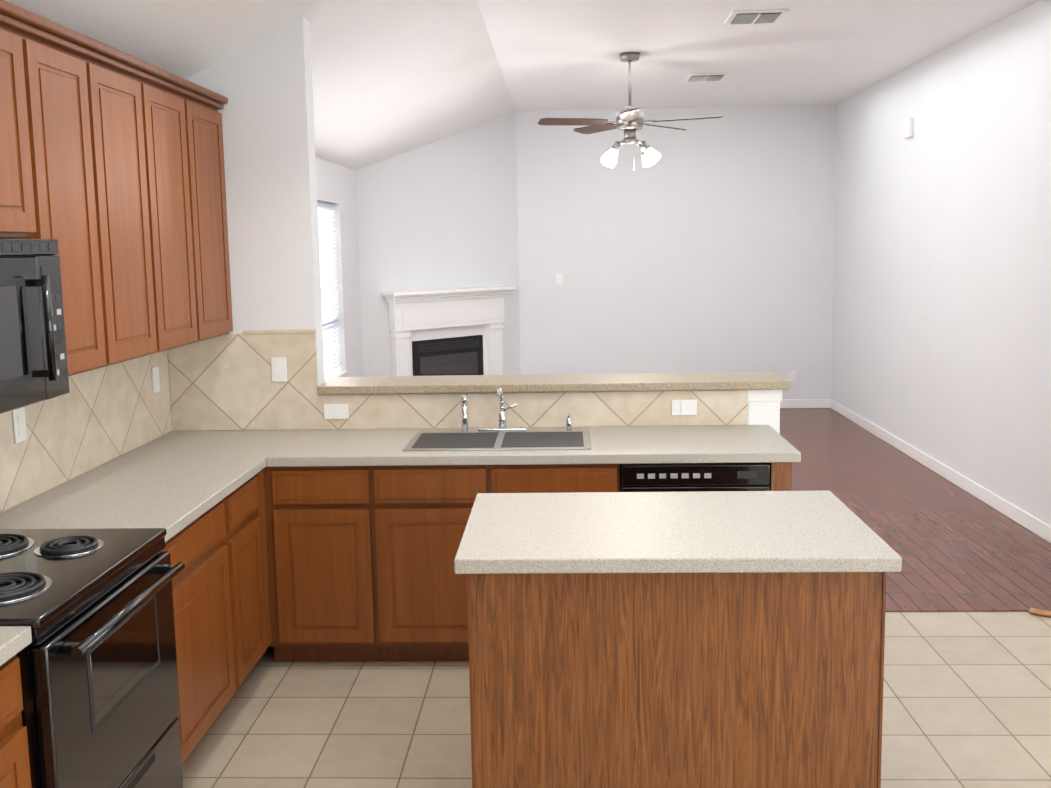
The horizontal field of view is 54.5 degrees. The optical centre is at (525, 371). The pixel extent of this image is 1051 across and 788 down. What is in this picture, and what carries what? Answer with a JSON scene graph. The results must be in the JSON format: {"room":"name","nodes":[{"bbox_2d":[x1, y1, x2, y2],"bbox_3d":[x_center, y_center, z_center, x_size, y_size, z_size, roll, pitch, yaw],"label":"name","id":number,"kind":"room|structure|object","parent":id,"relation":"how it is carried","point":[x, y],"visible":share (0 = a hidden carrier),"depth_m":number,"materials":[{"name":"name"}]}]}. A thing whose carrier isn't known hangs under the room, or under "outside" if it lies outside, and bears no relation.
{"room":"kitchen","nodes":[
{"label":"kitchen","id":0,"kind":"room"},
{"bbox_2d":[12,407,26,443],"bbox_3d":[-1.706,0.182,3.441,0.008,0.115,0.072,-1,7,2],"label":"electrical outlet","id":1,"kind":"object","parent":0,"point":[19,426],"visible":0.9,"depth_m":3.43,"materials":[{"name":"white plastic"}]},
{"bbox_2d":[152,366,159,392],"bbox_3d":[-1.663,0.039,4.591,0.008,0.115,0.072,-1,7,2],"label":"electrical outlet","id":2,"kind":"object","parent":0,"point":[155,379],"visible":1,"depth_m":4.58,"materials":[{"name":"white plastic"}]},
{"bbox_2d":[5,0,515,170],"bbox_3d":[-1.105,-1.458,3.911,1.541,0.743,13.562,-1,7,2],"label":"ceiling","id":3,"kind":"structure","parent":0,"point":[391,78],"depth_m":5.71,"materials":[{"name":"paint"}]},
{"bbox_2d":[315,157,362,376],"bbox_3d":[-1.780,-0.300,4.081,0.150,3.161,13.562,-1,7,2],"label":"wall","id":4,"kind":"structure","parent":0,"point":[336,184],"depth_m":8.68,"materials":[{"name":"paint"}]},
{"bbox_2d":[0,8,47,238],"bbox_3d":[-1.598,-0.662,2.720,0.324,0.607,0.459,-1,7,2],"label":"upper cabinet","id":5,"kind":"object","parent":4,"relation":"attached to","point":[21,182],"depth_m":2.88,"materials":[{"name":"brown wood"}]},
{"bbox_2d":[0,238,68,413],"bbox_3d":[-1.522,-0.112,2.624,0.438,0.449,0.705,-1,7,2],"label":"over-the-range microwave","id":6,"kind":"object","parent":5,"relation":"attached to","point":[33,362],"visible":1,"depth_m":2.77,"materials":[{"name":"black metal"}]},
{"bbox_2d":[32,20,123,375],"bbox_3d":[-1.578,-0.501,3.169,0.324,1.037,0.527,-1,7,2],"label":"upper cabinet","id":7,"kind":"object","parent":4,"relation":"attached to","point":[72,113],"depth_m":3.23,"materials":[{"name":"brown wood"}]},
{"bbox_2d":[104,52,171,360],"bbox_3d":[-1.563,-0.552,3.576,0.324,1.037,0.564,-1,7,2],"label":"upper cabinet","id":8,"kind":"object","parent":4,"relation":"attached to","point":[112,174],"depth_m":3.67,"materials":[{"name":"brown wood"}]},
{"bbox_2d":[156,72,207,348],"bbox_3d":[-1.547,-0.605,4.003,0.324,1.037,0.564,-1,7,2],"label":"upper cabinet","id":9,"kind":"object","parent":4,"relation":"attached to","point":[175,101],"depth_m":4.10,"materials":[{"name":"brown wood"}]},
{"bbox_2d":[196,88,232,338],"bbox_3d":[-1.532,-0.656,4.409,0.324,1.037,0.525,-1,7,2],"label":"upper cabinet","id":10,"kind":"object","parent":4,"relation":"attached to","point":[209,129],"depth_m":4.48,"materials":[{"name":"brown wood"}]},
{"bbox_2d":[317,201,347,382],"bbox_3d":[-1.611,-0.637,8.166,0.159,1.418,0.818,-1,7,2],"label":"window","id":11,"kind":"structure","parent":4,"relation":"in","point":[325,226],"depth_m":8.35,"materials":[{"name":"white"}]},
{"bbox_2d":[356,111,520,375],"bbox_3d":[-0.843,-1.048,9.991,2.207,3.161,0.150,-7,10,-42],"label":"wall","id":12,"kind":"structure","parent":0,"point":[442,213],"depth_m":9.87,"materials":[{"name":"paint"}]},
{"bbox_2d":[167,16,781,432],"bbox_3d":[-0.253,-0.407,4.737,2.855,3.161,0.152,-1,7,2],"label":"wall","id":13,"kind":"structure","parent":0,"point":[263,85],"depth_m":4.65,"materials":[{"name":"paint"}]},
{"bbox_2d":[271,357,286,381],"bbox_3d":[-1.143,-0.007,4.727,0.072,0.115,0.008,-1,7,2],"label":"electrical outlet","id":14,"kind":"object","parent":13,"relation":"attached to","point":[278,369],"visible":1,"depth_m":4.72,"materials":[{"name":"white plastic"}]},
{"bbox_2d":[324,404,348,418],"bbox_3d":[-0.880,0.188,4.741,0.115,0.072,0.008,-1,7,2],"label":"electrical outlet","id":15,"kind":"object","parent":13,"relation":"attached to","point":[336,411],"visible":1,"depth_m":4.74,"materials":[{"name":"white plastic"}]},
{"bbox_2d":[318,371,789,394],"bbox_3d":[0.126,0.056,4.853,2.165,0.038,0.365,-1,7,2],"label":"countertop","id":16,"kind":"structure","parent":13,"relation":"on","point":[767,380],"depth_m":4.71,"materials":[{"name":"beige stone"}]},
{"bbox_2d":[672,400,696,415],"bbox_3d":[0.729,0.168,4.679,0.115,0.072,0.008,-1,7,2],"label":"electrical outlet","id":17,"kind":"object","parent":13,"relation":"attached to","point":[684,407],"visible":1,"depth_m":4.68,"materials":[{"name":"white plastic"}]},
{"bbox_2d":[182,611,1050,787],"bbox_3d":[2.150,1.245,4.127,7.963,0.050,13.562,-1,7,2],"label":"floor","id":18,"kind":"structure","parent":0,"point":[966,699],"depth_m":3.80,"materials":[{"name":"beige tile"}]},
{"bbox_2d":[0,657,31,787],"bbox_3d":[-1.447,1.074,2.238,0.619,0.873,0.302,-1,7,2],"label":"base cabinet","id":19,"kind":"object","parent":18,"relation":"on","point":[14,752],"depth_m":2.27,"materials":[{"name":"brown wood"}]},
{"bbox_2d":[0,626,31,668],"bbox_3d":[-1.470,0.701,1.539,0.637,0.040,1.597,-1,7,2],"label":"countertop","id":20,"kind":"structure","parent":19,"relation":"on","point":[13,639],"depth_m":2.26,"materials":[{"name":"beige stone"}]},
{"bbox_2d":[0,528,184,787],"bbox_3d":[-1.368,0.849,2.745,0.699,1.193,0.756,-1,7,2],"label":"range","id":21,"kind":"object","parent":18,"relation":"on","point":[93,609],"visible":1,"depth_m":2.67,"materials":[{"name":"black metal"}]},
{"bbox_2d":[162,497,243,764],"bbox_3d":[-1.401,0.921,3.463,0.619,0.873,0.637,-1,7,2],"label":"base cabinet","id":22,"kind":"object","parent":18,"relation":"on","point":[206,607],"depth_m":3.48,"materials":[{"name":"brown wood"}]},
{"bbox_2d":[232,473,271,679],"bbox_3d":[-1.380,0.851,4.025,0.619,0.873,0.496,-1,7,2],"label":"base cabinet","id":23,"kind":"object","parent":18,"relation":"on","point":[248,501],"depth_m":4.00,"materials":[{"name":"brown wood"}]},
{"bbox_2d":[264,461,395,660],"bbox_3d":[-0.810,0.784,4.488,0.530,0.873,0.674,-1,7,2],"label":"base cabinet","id":24,"kind":"object","parent":18,"relation":"on","point":[288,537],"depth_m":4.20,"materials":[{"name":"brown wood"}]},
{"bbox_2d":[0,429,299,544],"bbox_3d":[-1.380,0.402,3.939,0.637,0.040,1.711,-1,7,2],"label":"countertop","id":25,"kind":"structure","parent":24,"relation":"on","point":[169,481],"depth_m":3.70,"materials":[{"name":"beige stone"}]},
{"bbox_2d":[268,425,800,464],"bbox_3d":[0.033,0.318,4.417,2.153,0.040,0.638,-1,7,2],"label":"countertop","id":26,"kind":"structure","parent":24,"relation":"on","point":[457,444],"depth_m":4.27,"materials":[{"name":"beige stone"}]},
{"bbox_2d":[388,465,507,660],"bbox_3d":[-0.372,0.775,4.497,0.614,0.873,0.622,-1,7,2],"label":"base cabinet","id":27,"kind":"object","parent":18,"relation":"on","point":[432,505],"depth_m":4.18,"materials":[{"name":"brown wood"}]},
{"bbox_2d":[508,465,619,492],"bbox_3d":[0.100,0.770,4.479,0.599,0.873,0.622,-1,7,2],"label":"base cabinet","id":28,"kind":"object","parent":18,"relation":"on","point":[521,478],"depth_m":4.12,"materials":[{"name":"brown wood"}]},
{"bbox_2d":[454,491,901,787],"bbox_3d":[0.424,0.908,3.145,1.192,0.915,0.740,-1,7,2],"label":"kitchen island","id":29,"kind":"object","parent":18,"relation":"on","point":[720,639],"visible":1,"depth_m":2.81,"materials":[{"name":"brown wood"}]},
{"bbox_2d":[620,463,769,491],"bbox_3d":[0.702,0.767,4.444,0.592,0.866,0.610,-1,7,2],"label":"dishwasher","id":30,"kind":"object","parent":18,"relation":"on","point":[680,477],"visible":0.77,"depth_m":4.10,"materials":[{"name":"black"}]},
{"bbox_2d":[516,104,836,399],"bbox_3d":[0.858,-1.158,10.638,4.937,3.161,0.150,-1,7,2],"label":"wall","id":31,"kind":"structure","parent":0,"point":[703,245],"depth_m":10.52,"materials":[{"name":"paint"}]},
{"bbox_2d":[556,273,562,283],"bbox_3d":[0.353,-0.963,10.600,0.072,0.115,0.008,-1,7,2],"label":"light switch","id":32,"kind":"object","parent":31,"relation":"attached to","point":[559,278],"visible":1,"depth_m":10.60,"materials":[{"name":"white plastic"}]},
{"bbox_2d":[788,370,794,380],"bbox_3d":[2.779,0.049,10.636,0.072,0.115,0.008,-1,7,2],"label":"electrical outlet","id":33,"kind":"object","parent":31,"relation":"attached to","point":[791,375],"visible":0.9,"depth_m":10.63,"materials":[{"name":"white plastic"}]},
{"bbox_2d":[780,399,830,408],"bbox_3d":[1.580,0.359,10.717,3.234,0.094,0.013,-1,7,2],"label":"baseboard","id":34,"kind":"structure","parent":31,"relation":"attached to","point":[806,403],"depth_m":10.66,"materials":[{"name":"white wood"}]},
{"bbox_2d":[477,0,1038,110],"bbox_3d":[2.866,-1.877,3.711,6.422,0.001,13.562,-1,7,2],"label":"ceiling","id":35,"kind":"structure","parent":0,"point":[557,55],"depth_m":7.15,"materials":[{"name":"paint"}]},
{"bbox_2d":[538,52,723,169],"bbox_3d":[0.747,-1.873,7.367,1.319,0.829,1.278,-1,7,2],"label":"ceiling fan","id":36,"kind":"object","parent":35,"relation":"hanging from","point":[629,121],"visible":1,"depth_m":7.33,"materials":[{"name":"silver metal"}]},
{"bbox_2d":[684,73,728,81],"bbox_3d":[1.492,-2.427,8.443,0.330,0.023,0.330,-1,7,2],"label":"ceiling vent","id":37,"kind":"object","parent":35,"relation":"in","point":[704,77],"visible":0.98,"depth_m":8.36,"materials":[{"name":"white plastic"}]},
{"bbox_2d":[724,9,788,24],"bbox_3d":[1.399,-2.147,6.202,0.330,0.023,0.330,-1,7,2],"label":"ceiling vent","id":38,"kind":"object","parent":35,"relation":"in","point":[751,17],"visible":1,"depth_m":6.14,"materials":[{"name":"white plastic"}]},
{"bbox_2d":[779,408,1050,611],"bbox_3d":[0.843,0.800,7.670,4.787,0.006,6.422,-1,7,2],"label":"floor","id":39,"kind":"structure","parent":0,"point":[956,548],"depth_m":6.26,"materials":[{"name":"brown wood"}]},
{"bbox_2d":[381,286,515,375],"bbox_3d":[-0.588,-0.122,9.847,1.600,1.335,0.547,-7,10,-42],"label":"fireplace","id":40,"kind":"object","parent":39,"relation":"on","point":[448,331],"visible":0.65,"depth_m":9.93,"materials":[{"name":"white wood"}]},
{"bbox_2d":[1029,608,1050,616],"bbox_3d":[2.659,1.144,4.578,0.719,0.010,0.057,4,9,35],"label":"transition strip","id":41,"kind":"object","parent":39,"relation":"on","point":[1039,612],"visible":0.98,"depth_m":4.75,"materials":[{"name":"brown wood"}]},
{"bbox_2d":[831,0,1050,525],"bbox_3d":[3.130,-0.785,7.317,0.150,3.161,6.362,-1,7,2],"label":"wall","id":42,"kind":"structure","parent":0,"point":[941,347],"depth_m":7.19,"materials":[{"name":"paint"}]},
{"bbox_2d":[903,117,912,138],"bbox_3d":[3.054,-1.938,8.133,0.034,0.150,0.140,-1,7,2],"label":"switch box","id":43,"kind":"object","parent":42,"relation":"attached to","point":[908,128],"visible":1,"depth_m":8.08,"materials":[{"name":"white plastic"}]},
{"bbox_2d":[830,399,1050,542],"bbox_3d":[3.079,0.714,7.649,0.013,0.094,6.046,-1,7,2],"label":"baseboard","id":44,"kind":"structure","parent":42,"relation":"attached to","point":[1035,525],"depth_m":7.23,"materials":[{"name":"white wood"}]}
]}

